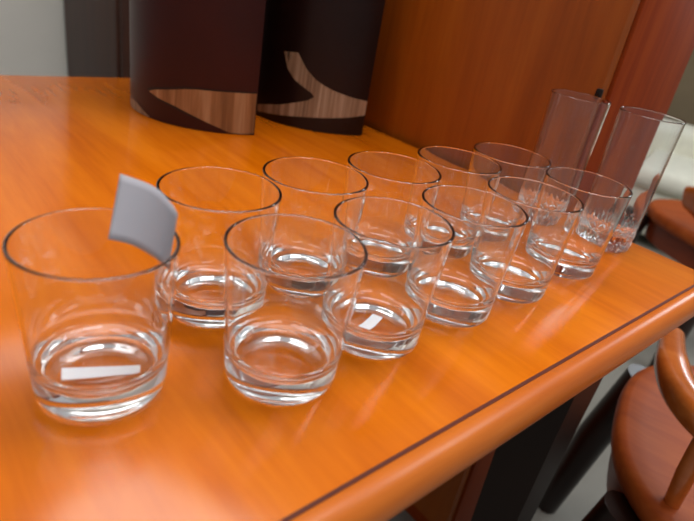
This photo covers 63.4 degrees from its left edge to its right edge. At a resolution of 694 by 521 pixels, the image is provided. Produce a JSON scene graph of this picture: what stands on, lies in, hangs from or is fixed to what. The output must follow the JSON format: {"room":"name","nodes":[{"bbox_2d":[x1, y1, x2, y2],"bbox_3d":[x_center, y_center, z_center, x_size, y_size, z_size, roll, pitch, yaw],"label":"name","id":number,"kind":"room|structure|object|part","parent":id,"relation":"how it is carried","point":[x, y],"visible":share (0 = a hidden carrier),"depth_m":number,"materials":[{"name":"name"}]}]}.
{"room":"dining room","nodes":[
{"label":"dining room","id":0,"kind":"room"},
{"bbox_2d":[0,0,67,76],"bbox_3d":[-0.511,-1.925,2.231,5.100,3.200,0.101,-14,35,-39],"label":"wall","id":1,"kind":"structure","parent":0,"point":[32,32],"depth_m":2.18,"materials":[{"name":"paint"}]},
{"bbox_2d":[388,234,693,520],"bbox_3d":[0.529,0.410,1.659,5.100,0.060,4.000,-14,35,-39],"label":"floor","id":2,"kind":"structure","parent":0,"point":[592,487],"depth_m":1.39,"materials":[{"name":"grey tile"}]},
{"bbox_2d":[64,0,129,77],"bbox_3d":[-0.257,-1.260,2.356,1.600,2.000,0.588,-14,35,-39],"label":"wardrobe","id":3,"kind":"object","parent":2,"relation":"on","point":[97,31],"visible":0.02,"depth_m":1.96,"materials":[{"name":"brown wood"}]},
{"bbox_3d":[-0.390,-1.092,1.933,0.785,1.880,0.020,-14,35,-39],"label":"door","id":4,"kind":"part","parent":3,"relation":"part of","materials":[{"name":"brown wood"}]},
{"bbox_2d":[0,75,693,520],"bbox_3d":[-0.409,0.257,0.718,1.254,0.750,0.968,-14,35,-39],"label":"dining table","id":5,"kind":"object","parent":2,"relation":"on","point":[519,383],"visible":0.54,"depth_m":0.38,"materials":[{"name":"orange wood"}]},
{"bbox_2d":[2,174,180,421],"bbox_3d":[-0.137,0.019,0.309,0.085,0.122,0.085,10,27,0],"label":"glass","id":6,"kind":"object","parent":5,"relation":"on","point":[93,290],"visible":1,"depth_m":0.30,"materials":[{"name":"clear glass"}]},
{"bbox_2d":[129,0,265,134],"bbox_3d":[-0.250,-0.391,0.842,0.139,0.330,0.283,-9,33,-34],"label":"gift box","id":7,"kind":"object","parent":5,"relation":"on","point":[195,64],"visible":1,"depth_m":0.80,"materials":[{"name":"paint"}]},
{"bbox_2d":[156,167,281,327],"bbox_3d":[-0.095,-0.009,0.409,0.085,0.095,0.085,24,30,26],"label":"glass","id":8,"kind":"object","parent":5,"relation":"on","point":[207,201],"visible":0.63,"depth_m":0.39,"materials":[{"name":"clear glass"}]},
{"bbox_2d":[223,214,367,405],"bbox_3d":[-0.037,0.031,0.351,0.085,0.095,0.085,-10,33,-35],"label":"glass","id":9,"kind":"object","parent":5,"relation":"on","point":[292,282],"visible":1,"depth_m":0.33,"materials":[{"name":"clear glass"}]},
{"bbox_2d":[262,157,368,222],"bbox_3d":[-0.032,-0.027,0.467,0.087,0.095,0.087,6,27,-10],"label":"glass","id":10,"kind":"object","parent":5,"relation":"on","point":[310,187],"visible":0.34,"depth_m":0.47,"materials":[{"name":"clear glass"}]},
{"bbox_2d":[256,0,384,135],"bbox_3d":[-0.083,-0.413,0.945,0.138,0.330,0.283,-9,33,-34],"label":"gift box","id":11,"kind":"object","parent":5,"relation":"on","point":[317,62],"visible":0.86,"depth_m":0.89,"materials":[{"name":"black paint"}]},
{"bbox_2d":[333,196,454,359],"bbox_3d":[0.025,0.013,0.408,0.085,0.095,0.085,10,27,0],"label":"glass","id":12,"kind":"object","parent":5,"relation":"on","point":[408,245],"visible":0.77,"depth_m":0.39,"materials":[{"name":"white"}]},
{"bbox_2d":[347,151,441,205],"bbox_3d":[0.035,-0.043,0.522,0.085,0.095,0.085,30,33,34],"label":"glass","id":13,"kind":"object","parent":5,"relation":"on","point":[389,175],"visible":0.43,"depth_m":0.53,"materials":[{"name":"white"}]},
{"bbox_2d":[416,146,501,190],"bbox_3d":[0.104,-0.059,0.580,0.085,0.095,0.085,10,27,-1],"label":"glass","id":14,"kind":"object","parent":5,"relation":"on","point":[459,167],"visible":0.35,"depth_m":0.58,"materials":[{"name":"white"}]},
{"bbox_2d":[420,185,528,327],"bbox_3d":[0.093,-0.003,0.465,0.085,0.095,0.085,-4,30,-27],"label":"glass","id":15,"kind":"object","parent":5,"relation":"on","point":[489,228],"visible":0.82,"depth_m":0.44,"materials":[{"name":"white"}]},
{"bbox_3d":[-0.050,0.151,0.256,1.254,0.034,0.018,-14,35,-39],"label":"edge moulding","id":16,"kind":"part","parent":5,"relation":"part of","materials":[{"name":"orange wood"}]},
{"bbox_2d":[473,142,550,181],"bbox_3d":[0.173,-0.074,0.634,0.085,0.095,0.085,-11,34,-36],"label":"glass","id":17,"kind":"object","parent":5,"relation":"on","point":[514,161],"visible":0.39,"depth_m":0.64,"materials":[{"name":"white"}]},
{"bbox_2d":[486,176,583,303],"bbox_3d":[0.159,-0.018,0.519,0.085,0.095,0.085,19,28,17],"label":"glass","id":18,"kind":"object","parent":5,"relation":"on","point":[553,212],"visible":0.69,"depth_m":0.49,"materials":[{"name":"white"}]},
{"bbox_3d":[0.252,0.336,0.839,0.076,0.716,0.076,-14,35,-39],"label":"leg","id":19,"kind":"part","parent":5,"relation":"part of","materials":[{"name":"black wood"}]},
{"bbox_2d":[533,89,610,170],"bbox_3d":[0.261,-0.123,0.692,0.069,0.157,0.069,3,27,-14],"label":"glass","id":20,"kind":"object","parent":5,"relation":"on","point":[572,122],"visible":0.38,"depth_m":0.65,"materials":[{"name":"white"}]},
{"bbox_2d":[543,167,632,279],"bbox_3d":[0.235,-0.038,0.584,0.085,0.095,0.085,1,28,-18],"label":"glass","id":21,"kind":"object","parent":5,"relation":"on","point":[605,200],"visible":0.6,"depth_m":0.56,"materials":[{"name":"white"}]},
{"bbox_2d":[596,106,686,252],"bbox_3d":[0.321,-0.090,0.649,0.069,0.157,0.069,-15,36,-40],"label":"glass","id":22,"kind":"object","parent":5,"relation":"on","point":[640,146],"visible":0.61,"depth_m":0.61,"materials":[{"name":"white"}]},
{"bbox_2d":[364,0,693,520],"bbox_3d":[0.132,-0.245,1.123,0.256,1.445,0.820,-14,35,-39],"label":"cabinet","id":23,"kind":"object","parent":2,"relation":"on","point":[460,74],"visible":0.3,"depth_m":0.82,"materials":[{"name":"brown wood"}]},
{"bbox_2d":[538,328,693,520],"bbox_3d":[0.597,0.434,0.888,0.508,0.615,0.510,22,29,22],"label":"chair","id":24,"kind":"object","parent":2,"relation":"on","point":[646,417],"visible":0.95,"depth_m":0.81,"materials":[{"name":"brown wood"}]},
{"bbox_3d":[0.508,0.388,1.161,0.065,0.423,0.117,-17,38,-43],"label":"leg","id":25,"kind":"part","parent":24,"relation":"part of","materials":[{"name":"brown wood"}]},
{"bbox_3d":[0.319,0.511,0.851,0.117,0.423,0.065,15,27,9],"label":"leg","id":26,"kind":"part","parent":24,"relation":"part of","materials":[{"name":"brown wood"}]},
{"bbox_3d":[0.618,0.323,0.831,0.428,0.042,0.510,22,29,22],"label":"seat","id":27,"kind":"part","parent":24,"relation":"part of","materials":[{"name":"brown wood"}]},
{"bbox_3d":[0.587,0.220,0.667,0.420,0.044,0.266,22,29,22],"label":"backrest","id":28,"kind":"part","parent":24,"relation":"part of","materials":[{"name":"brown wood"}]},
{"bbox_2d":[632,186,693,366],"bbox_3d":[1.240,0.028,1.933,0.508,0.600,0.513,4,27,-13],"label":"chair","id":29,"kind":"object","parent":2,"relation":"on","point":[669,223],"visible":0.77,"depth_m":1.85,"materials":[{"name":"brown leather"}]},
{"bbox_3d":[1.000,0.002,2.095,0.117,0.423,0.065,11,27,0],"label":"leg","id":30,"kind":"part","parent":29,"relation":"part of","materials":[{"name":"brown wood"}]},
{"bbox_3d":[1.261,-0.090,1.875,0.428,0.042,0.510,4,27,-13],"label":"seat","id":31,"kind":"part","parent":29,"relation":"part of","materials":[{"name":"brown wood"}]},
{"bbox_3d":[1.066,0.183,1.763,0.117,0.423,0.065,-4,30,-27],"label":"leg","id":32,"kind":"part","parent":29,"relation":"part of","materials":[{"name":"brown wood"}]},
{"bbox_3d":[1.298,-0.125,1.724,0.442,0.124,0.277,4,27,-13],"label":"backrest","id":33,"kind":"part","parent":29,"relation":"part of","materials":[{"name":"brown wood"}]},
{"bbox_2d":[641,124,693,234],"bbox_3d":[1.671,-0.472,3.131,1.940,0.540,0.880,28,32,31],"label":"sofa","id":34,"kind":"object","parent":2,"relation":"on","point":[678,174],"visible":0.02,"depth_m":2.77,"materials":[{"name":"fabric"}]},
{"bbox_2d":[656,153,693,198],"bbox_3d":[1.913,-0.353,2.812,0.770,0.105,0.660,28,32,31],"label":"seat cushion","id":35,"kind":"object","parent":34,"relation":"on","point":[678,174],"depth_m":2.72,"materials":[{"name":"grey fabric"}]},
{"bbox_2d":[667,49,693,125],"bbox_3d":[2.723,-1.520,2.597,0.100,3.200,4.100,-14,35,-39],"label":"wall","id":36,"kind":"structure","parent":0,"point":[682,104],"depth_m":3.44,"materials":[{"name":"grey paint"}]}
]}

